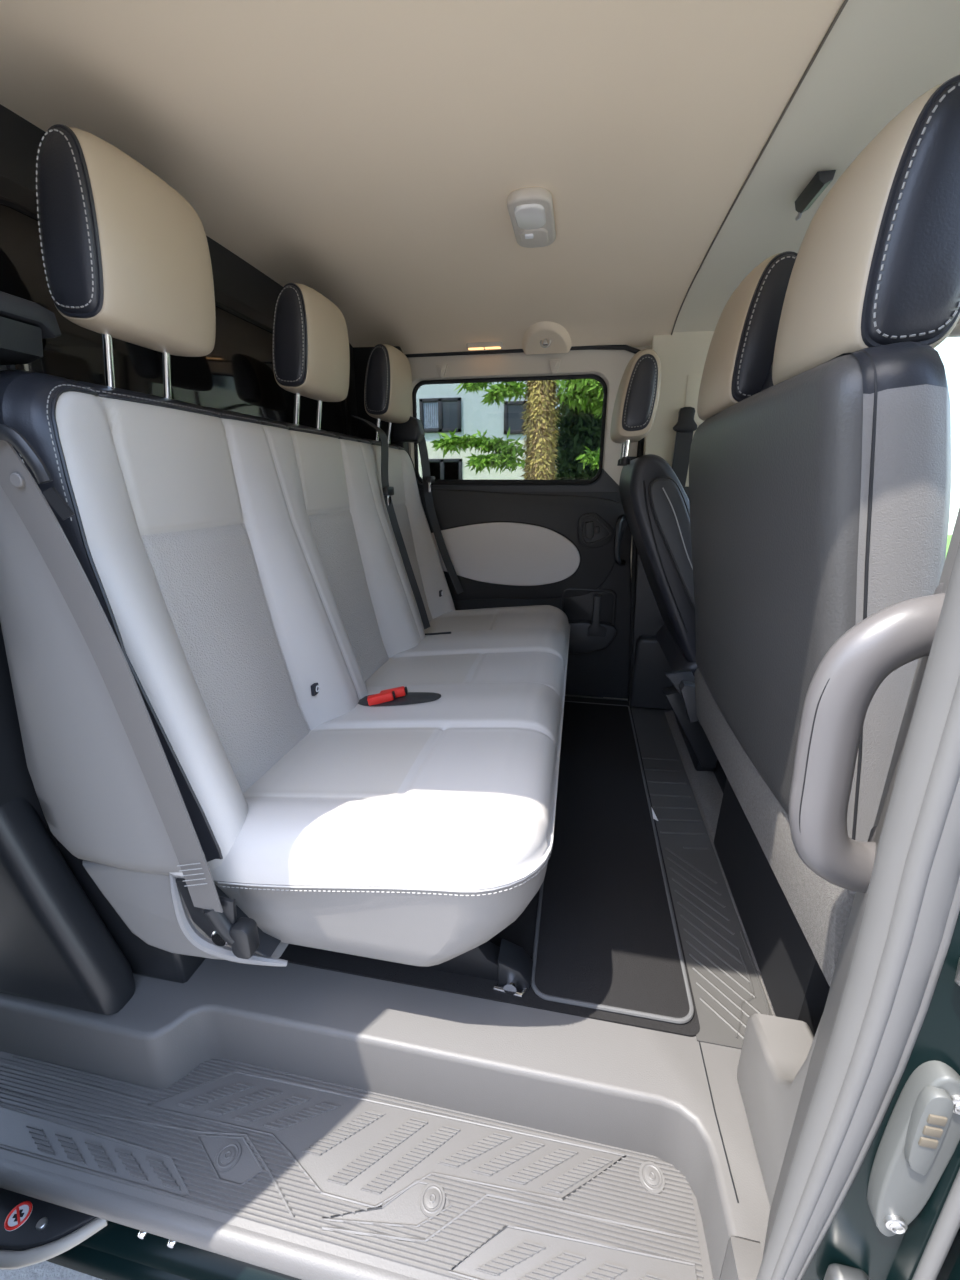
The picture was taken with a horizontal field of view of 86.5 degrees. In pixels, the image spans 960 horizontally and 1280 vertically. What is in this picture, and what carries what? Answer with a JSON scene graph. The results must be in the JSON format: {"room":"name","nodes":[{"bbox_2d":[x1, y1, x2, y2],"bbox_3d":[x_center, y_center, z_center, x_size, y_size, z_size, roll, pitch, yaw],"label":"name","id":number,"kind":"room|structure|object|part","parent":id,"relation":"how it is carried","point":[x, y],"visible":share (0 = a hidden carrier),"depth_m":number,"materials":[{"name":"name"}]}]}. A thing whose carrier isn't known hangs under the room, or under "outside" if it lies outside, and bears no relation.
{"room":"vehicle interior","nodes":[
{"label":"vehicle interior","id":0,"kind":"room"},
{"bbox_2d":[0,104,358,848],"bbox_3d":[-0.608,-0.280,1.431,0.061,1.440,1.580,3,18,10],"label":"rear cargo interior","id":1,"kind":"structure","parent":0,"point":[238,376],"depth_m":0.96,"materials":[{"name":"black plastic"}]},
{"bbox_2d":[0,291,61,364],"bbox_3d":[-0.666,-0.367,0.596,0.238,0.070,0.171,3,18,10],"label":"belt cover","id":2,"kind":"object","parent":1,"relation":"attached to","point":[24,323],"visible":1,"depth_m":0.62,"materials":[{"name":"black plastic"}]},
{"bbox_2d":[0,797,205,1014],"bbox_3d":[-0.709,-0.015,0.793,0.507,1.309,0.285,-11,20,-32],"label":"trim","id":3,"kind":"structure","parent":1,"relation":"attached to","point":[62,942],"depth_m":0.85,"materials":[{"name":"black plastic"}]},
{"bbox_2d":[353,346,408,452],"bbox_3d":[-0.390,-0.871,1.985,0.225,0.560,0.115,3,18,10],"label":"trim","id":4,"kind":"structure","parent":1,"relation":"attached to","point":[361,355],"depth_m":1.93,"materials":[{"name":"black plastic"}]},
{"bbox_2d":[0,694,775,1279],"bbox_3d":[0.253,0.485,1.538,2.500,0.235,1.900,3,18,10],"label":"floor","id":5,"kind":"structure","parent":0,"point":[669,1092],"depth_m":0.87,"materials":[{"name":"grey plastic"}]},
{"bbox_2d":[0,124,569,997],"bbox_3d":[-0.175,-0.169,1.318,0.809,1.295,1.475,3,18,10],"label":"bench","id":6,"kind":"object","parent":5,"relation":"on","point":[361,779],"visible":0.96,"depth_m":0.79,"materials":[{"name":"grey leather"}]},
{"bbox_3d":[-0.522,-0.521,0.640,0.084,0.194,0.016,3,18,10],"label":"panel","id":7,"kind":"part","parent":6,"relation":"part of","materials":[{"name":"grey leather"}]},
{"bbox_3d":[-0.540,-0.399,0.742,0.028,0.096,0.012,3,18,10],"label":"post","id":8,"kind":"part","parent":6,"relation":"part of","materials":[{"name":"silver metal"}]},
{"bbox_2d":[0,424,259,958],"bbox_3d":[-0.488,0.064,0.642,0.317,0.839,0.039,0,17,2],"label":"belt","id":9,"kind":"object","parent":6,"relation":"attached to","point":[16,481],"visible":1,"depth_m":0.64,"materials":[{"name":"grey woven fabric webbing"},{"name":"black plastic"},{"name":"chrome"}]},
{"bbox_3d":[-0.519,-0.430,0.846,0.028,0.096,0.012,3,18,10],"label":"post","id":10,"kind":"part","parent":6,"relation":"part of","materials":[{"name":"silver metal"}]},
{"bbox_3d":[-0.481,0.429,0.862,0.337,0.186,0.092,3,18,10],"label":"trim","id":11,"kind":"part","parent":6,"relation":"part of","materials":[{"name":"grey plastic"}]},
{"bbox_3d":[-0.395,-0.180,1.366,0.358,0.738,1.460,3,18,10],"label":"backrest","id":12,"kind":"part","parent":6,"relation":"part of","materials":[{"name":"grey leather"}]},
{"bbox_3d":[-0.425,-0.672,1.128,0.084,0.194,0.016,3,18,10],"label":"panel","id":13,"kind":"part","parent":6,"relation":"part of","materials":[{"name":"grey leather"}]},
{"bbox_3d":[-0.443,-0.550,1.230,0.028,0.096,0.012,3,18,10],"label":"post","id":14,"kind":"part","parent":6,"relation":"part of","materials":[{"name":"silver metal"}]},
{"bbox_3d":[-0.422,-0.582,1.333,0.028,0.096,0.012,3,18,10],"label":"post","id":15,"kind":"part","parent":6,"relation":"part of","materials":[{"name":"silver metal"}]},
{"bbox_2d":[169,605,569,966],"bbox_3d":[-0.067,0.171,1.409,0.592,0.271,1.450,3,18,10],"label":"seat cushion","id":16,"kind":"object","parent":6,"relation":"on","point":[403,811],"depth_m":0.80,"materials":[{"name":"grey leather"}]},
{"bbox_3d":[-0.328,-0.823,1.614,0.084,0.194,0.016,3,18,10],"label":"panel","id":17,"kind":"part","parent":6,"relation":"part of","materials":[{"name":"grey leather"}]},
{"bbox_3d":[-0.345,-0.700,1.716,0.028,0.096,0.012,3,18,10],"label":"post","id":18,"kind":"part","parent":6,"relation":"part of","materials":[{"name":"silver metal"}]},
{"bbox_3d":[-0.325,-0.732,1.819,0.028,0.096,0.012,3,18,10],"label":"post","id":19,"kind":"part","parent":6,"relation":"part of","materials":[{"name":"silver metal"}]},
{"bbox_2d":[351,415,429,628],"bbox_3d":[-0.280,-0.365,1.631,0.237,0.659,0.061,7,19,22],"label":"belt","id":20,"kind":"object","parent":6,"relation":"attached to","point":[388,491],"visible":1,"depth_m":1.62,"materials":[{"name":"black woven fabric webbing"},{"name":"black plastic"}]},
{"bbox_3d":[-0.147,0.360,1.484,0.660,0.185,1.160,3,18,10],"label":"bench frame","id":21,"kind":"part","parent":6,"relation":"part of","materials":[{"name":"black metal"}]},
{"bbox_2d":[391,416,463,594],"bbox_3d":[-0.197,-0.504,1.959,0.255,0.664,0.075,3,18,10],"label":"belt","id":22,"kind":"object","parent":6,"relation":"attached to","point":[411,431],"visible":0.99,"depth_m":1.93,"materials":[{"name":"grey fabric"}]},
{"bbox_2d":[0,1051,762,1279],"bbox_3d":[-0.378,0.749,0.813,1.550,0.160,0.251,3,18,10],"label":"step","id":23,"kind":"structure","parent":5,"relation":"attached to","point":[297,1176],"depth_m":0.76,"materials":[{"name":"grey plastic"}]},
{"bbox_2d":[138,1230,147,1238],"bbox_3d":[-0.497,0.874,0.773,0.021,0.021,0.044,3,18,10],"label":"bolt","id":24,"kind":"object","parent":23,"relation":"attached to","point":[141,1234],"visible":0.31,"depth_m":0.75,"materials":[{"name":"silver metal"}]},
{"bbox_2d":[167,1239,176,1247],"bbox_3d":[-0.448,0.877,0.764,0.021,0.021,0.044,3,18,10],"label":"bolt","id":25,"kind":"object","parent":23,"relation":"attached to","point":[171,1243],"visible":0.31,"depth_m":0.74,"materials":[{"name":"silver metal"}]},
{"bbox_2d":[46,1221,300,1279],"bbox_3d":[0.109,0.932,0.746,2.550,0.150,0.222,3,18,10],"label":"sill","id":26,"kind":"structure","parent":23,"relation":"attached to","point":[116,1251],"depth_m":0.77,"materials":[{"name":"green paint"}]},
{"bbox_2d":[0,1188,107,1269],"bbox_3d":[-0.762,0.894,0.797,0.372,0.027,0.133,3,18,10],"label":"roller arm","id":27,"kind":"object","parent":26,"relation":"attached to","point":[33,1231],"visible":0.67,"depth_m":0.77,"materials":[{"name":"black plastic"}]},
{"bbox_3d":[-0.767,0.894,0.805,0.360,0.022,0.121,3,18,10],"label":"arm plate","id":28,"kind":"part","parent":27,"relation":"part of","materials":[{"name":"black plastic"}]},
{"bbox_2d":[531,701,693,1023],"bbox_3d":[0.346,0.449,1.483,0.282,0.008,1.296,3,18,10],"label":"floor mat","id":29,"kind":"object","parent":5,"relation":"on","point":[607,938],"visible":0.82,"depth_m":1.13,"materials":[{"name":"grey carpet"}]},
{"bbox_2d":[610,349,717,771],"bbox_3d":[0.783,-0.206,1.573,0.808,1.195,0.515,3,18,10],"label":"seat","id":30,"kind":"object","parent":5,"relation":"on","point":[656,506],"visible":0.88,"depth_m":1.38,"materials":[{"name":"grey leather"}]},
{"bbox_3d":[0.426,-0.557,1.517,0.015,0.070,0.012,3,18,10],"label":"post","id":31,"kind":"part","parent":30,"relation":"part of","materials":[{"name":"silver metal"}]},
{"bbox_2d":[620,457,629,464],"bbox_3d":[0.405,-0.500,1.422,0.028,0.019,0.027,3,18,10],"label":"socket","id":32,"kind":"object","parent":30,"relation":"attached to","point":[624,460],"depth_m":1.41,"materials":[{"name":"black plastic"}]},
{"bbox_3d":[0.405,-0.525,1.413,0.015,0.070,0.012,3,18,10],"label":"post","id":33,"kind":"part","parent":30,"relation":"part of","materials":[{"name":"silver metal"}]},
{"bbox_3d":[0.413,-0.636,1.313,0.074,0.173,0.016,3,18,10],"label":"panel","id":34,"kind":"part","parent":30,"relation":"part of","materials":[{"name":"grey leather"}]},
{"bbox_3d":[0.609,-0.254,1.611,0.335,0.610,0.460,3,18,10],"label":"backrest","id":35,"kind":"part","parent":30,"relation":"part of","materials":[{"name":"grey leather"}]},
{"bbox_2d":[655,623,697,677],"bbox_3d":[0.898,-0.002,1.632,0.580,0.130,0.480,3,18,10],"label":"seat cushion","id":36,"kind":"object","parent":30,"relation":"on","point":[678,646],"depth_m":1.52,"materials":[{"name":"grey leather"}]},
{"bbox_3d":[0.868,0.220,1.675,0.590,0.320,0.460,3,18,10],"label":"seat","id":37,"kind":"part","parent":30,"relation":"part of","materials":[{"name":"black plastic"}]},
{"bbox_2d":[678,75,959,1035],"bbox_3d":[0.719,0.024,0.810,0.716,1.187,0.775,3,18,10],"label":"seat","id":38,"kind":"object","parent":5,"relation":"on","point":[820,457],"visible":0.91,"depth_m":0.54,"materials":[{"name":"grey leather"},{"name":"beige leather"},{"name":"black leather"}]},
{"bbox_3d":[0.440,-0.470,0.772,0.082,0.194,0.016,3,18,10],"label":"panel","id":39,"kind":"part","parent":38,"relation":"part of","materials":[{"name":"grey leather"}]},
{"bbox_3d":[0.462,-0.090,0.836,0.190,0.564,0.719,3,18,10],"label":"backrest","id":40,"kind":"part","parent":38,"relation":"part of","materials":[{"name":"grey leather"}]},
{"bbox_3d":[0.396,-0.366,0.443,0.078,0.194,0.016,3,18,10],"label":"panel","id":41,"kind":"part","parent":38,"relation":"part of","materials":[{"name":"grey leather"}]},
{"bbox_2d":[391,416,424,442],"bbox_3d":[-0.266,-0.781,1.887,0.115,0.093,0.075,3,18,10],"label":"outlet","id":42,"kind":"object","parent":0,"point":[411,431],"depth_m":1.86,"materials":[{"name":"black plastic"}]},
{"bbox_2d":[0,0,959,354],"bbox_3d":[0.506,-0.822,0.985,2.290,0.139,1.584,3,18,10],"label":"ceiling","id":43,"kind":"structure","parent":0,"point":[369,156],"depth_m":0.79,"materials":[{"name":"beige fabric"}]},
{"bbox_2d":[466,341,502,349],"bbox_3d":[0.016,-1.039,1.803,0.130,0.020,0.026,3,18,10],"label":"recessed light","id":44,"kind":"object","parent":43,"relation":"in","point":[480,345],"visible":1,"depth_m":1.79,"materials":[{"name":"beige plastic"}]},
{"bbox_2d":[507,187,555,247],"bbox_3d":[0.109,-0.859,1.050,0.086,0.029,0.214,3,18,10],"label":"recessed light","id":45,"kind":"object","parent":43,"relation":"in","point":[531,212],"visible":1,"depth_m":1.01,"materials":[{"name":"beige plastic"}]},
{"bbox_2d":[519,228,548,246],"bbox_3d":[0.117,-0.865,1.098,0.060,0.013,0.083,3,18,10],"label":"switch","id":46,"kind":"object","parent":45,"relation":"attached to","point":[528,237],"depth_m":1.09,"materials":[{"name":"beige plastic"}]},
{"bbox_2d":[540,339,550,347],"bbox_3d":[0.223,-1.012,1.733,0.039,0.035,0.020,3,18,10],"label":"ceiling hook","id":47,"kind":"object","parent":43,"relation":"attached to","point":[545,342],"visible":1,"depth_m":1.73,"materials":[{"name":"beige plastic"}]},
{"bbox_2d":[795,170,835,220],"bbox_3d":[0.625,-0.834,0.961,0.030,0.027,0.122,3,18,10],"label":"clip","id":48,"kind":"object","parent":43,"relation":"attached to","point":[821,180],"visible":1,"depth_m":0.94,"materials":[{"name":"grey plastic"}]},
{"bbox_2d":[603,331,713,709],"bbox_3d":[0.775,-0.402,1.892,0.520,1.440,0.165,3,18,10],"label":"trim","id":49,"kind":"structure","parent":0,"point":[682,355],"depth_m":1.79,"materials":[{"name":"beige plastic"}]},
{"bbox_2d":[404,345,645,700],"bbox_3d":[0.085,-0.413,2.039,1.132,1.336,0.102,3,18,10],"label":"door","id":50,"kind":"structure","parent":49,"relation":"in","point":[523,457],"depth_m":1.97,"materials":[{"name":"grey plastic"}]},
{"bbox_3d":[0.080,-0.192,2.130,1.114,0.851,0.062,3,18,10],"label":"panel","id":51,"kind":"part","parent":50,"relation":"part of","materials":[{"name":"grey plastic"}]},
{"bbox_3d":[0.441,-0.415,1.934,0.117,0.108,0.025,3,18,10],"label":"release lever","id":52,"kind":"part","parent":50,"relation":"part of","materials":[{"name":"grey plastic"}]},
{"bbox_3d":[0.533,-0.378,1.935,0.031,0.194,0.064,14,22,39],"label":"pull handle","id":53,"kind":"part","parent":50,"relation":"part of","materials":[{"name":"black plastic"}]},
{"bbox_2d":[672,407,696,489],"bbox_3d":[0.700,-0.541,1.802,0.084,0.520,0.041,3,18,10],"label":"belt","id":54,"kind":"object","parent":49,"relation":"attached to","point":[684,428],"visible":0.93,"depth_m":1.76,"materials":[{"name":"grey fabric"}]},
{"bbox_2d":[947,318,959,337],"bbox_3d":[1.706,-0.333,1.723,1.543,1.369,0.093,3,18,10],"label":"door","id":55,"kind":"structure","parent":49,"relation":"in","point":[955,332],"depth_m":1.55,"materials":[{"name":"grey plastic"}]},
{"bbox_2d":[737,507,959,1259],"bbox_3d":[0.383,0.087,0.465,0.125,1.310,0.275,3,18,10],"label":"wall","id":56,"kind":"structure","parent":0,"point":[781,1059],"depth_m":0.62,"materials":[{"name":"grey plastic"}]},
{"bbox_2d":[824,1263,869,1279],"bbox_3d":[0.318,0.577,0.439,0.032,0.060,0.031,3,18,10],"label":"bracket","id":57,"kind":"object","parent":56,"relation":"attached to","point":[834,1271],"visible":1,"depth_m":0.44,"materials":[{"name":"silver metal"}]},
{"bbox_2d":[756,542,959,1279],"bbox_3d":[0.293,0.199,0.358,0.051,1.560,0.048,-6,18,-20],"label":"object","id":58,"kind":"structure","parent":56,"relation":"attached to","point":[912,907],"depth_m":0.35,"materials":[{"name":"grey rubber"}]},
{"bbox_2d":[789,582,944,892],"bbox_3d":[0.309,0.090,0.408,0.110,0.273,0.060,3,18,10],"label":"handle","id":59,"kind":"object","parent":56,"relation":"attached to","point":[839,695],"visible":0.79,"depth_m":0.39,"materials":[{"name":"grey plastic"}]},
{"bbox_2d":[801,911,959,1279],"bbox_3d":[0.375,0.279,0.369,0.165,1.600,0.070,3,18,10],"label":"door frame","id":60,"kind":"structure","parent":56,"relation":"attached to","point":[853,1238],"depth_m":0.41,"materials":[{"name":"dark teal green car paint"}]},
{"bbox_2d":[867,1060,959,1236],"bbox_3d":[0.332,0.392,0.387,0.037,0.182,0.025,3,18,10],"label":"latch plate","id":61,"kind":"object","parent":56,"relation":"attached to","point":[921,1135],"visible":1,"depth_m":0.38,"materials":[{"name":"grey plastic"},{"name":"steel"},{"name":"brass"}]},
{"bbox_2d":[912,1168,959,1279],"bbox_3d":[0.353,0.213,0.314,0.011,1.560,0.011,3,18,10],"label":"trim","id":62,"kind":"structure","parent":56,"relation":"attached to","point":[947,1225],"depth_m":0.39,"materials":[{"name":"grey rubber"}]},
{"bbox_2d":[947,1253,959,1279],"bbox_3d":[0.992,0.580,0.278,1.286,1.080,0.054,3,18,11],"label":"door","id":63,"kind":"structure","parent":56,"relation":"in","point":[955,1273],"depth_m":0.39,"materials":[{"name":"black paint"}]},
{"bbox_2d":[955,958,959,985],"bbox_3d":[0.330,0.202,0.335,0.023,0.062,0.037,14,22,38],"label":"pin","id":64,"kind":"object","parent":56,"relation":"attached to","point":[957,977],"visible":1,"depth_m":0.34,"materials":[{"name":"silver metal"}]},
{"label":"outside","id":65,"kind":"structure","parent":0,"visible":0},
{"bbox_2d":[934,337,959,534],"bbox_3d":[5.523,-8.624,16.437,36.000,9.500,6.070,3,18,10],"label":"building","id":66,"kind":"structure","parent":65,"point":[948,350],"depth_m":12.85,"materials":[{"name":"grey paint"}]},
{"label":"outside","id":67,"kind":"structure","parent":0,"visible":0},
{"bbox_2d":[0,1261,101,1279],"bbox_3d":[0.344,2.416,-2.944,30.000,0.120,21.200,3,18,10],"label":"ground","id":68,"kind":"structure","parent":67,"point":[45,1270],"depth_m":0.93,"materials":[{"name":"grey concrete"}]},
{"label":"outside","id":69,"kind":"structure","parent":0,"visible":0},
{"bbox_2d":[945,535,951,558],"bbox_3d":[5.119,-1.841,10.743,46.000,0.150,8.750,3,18,10],"label":"verge","id":70,"kind":"structure","parent":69,"point":[949,536],"depth_m":11.98,"materials":[{"name":"green plant"}]}
]}

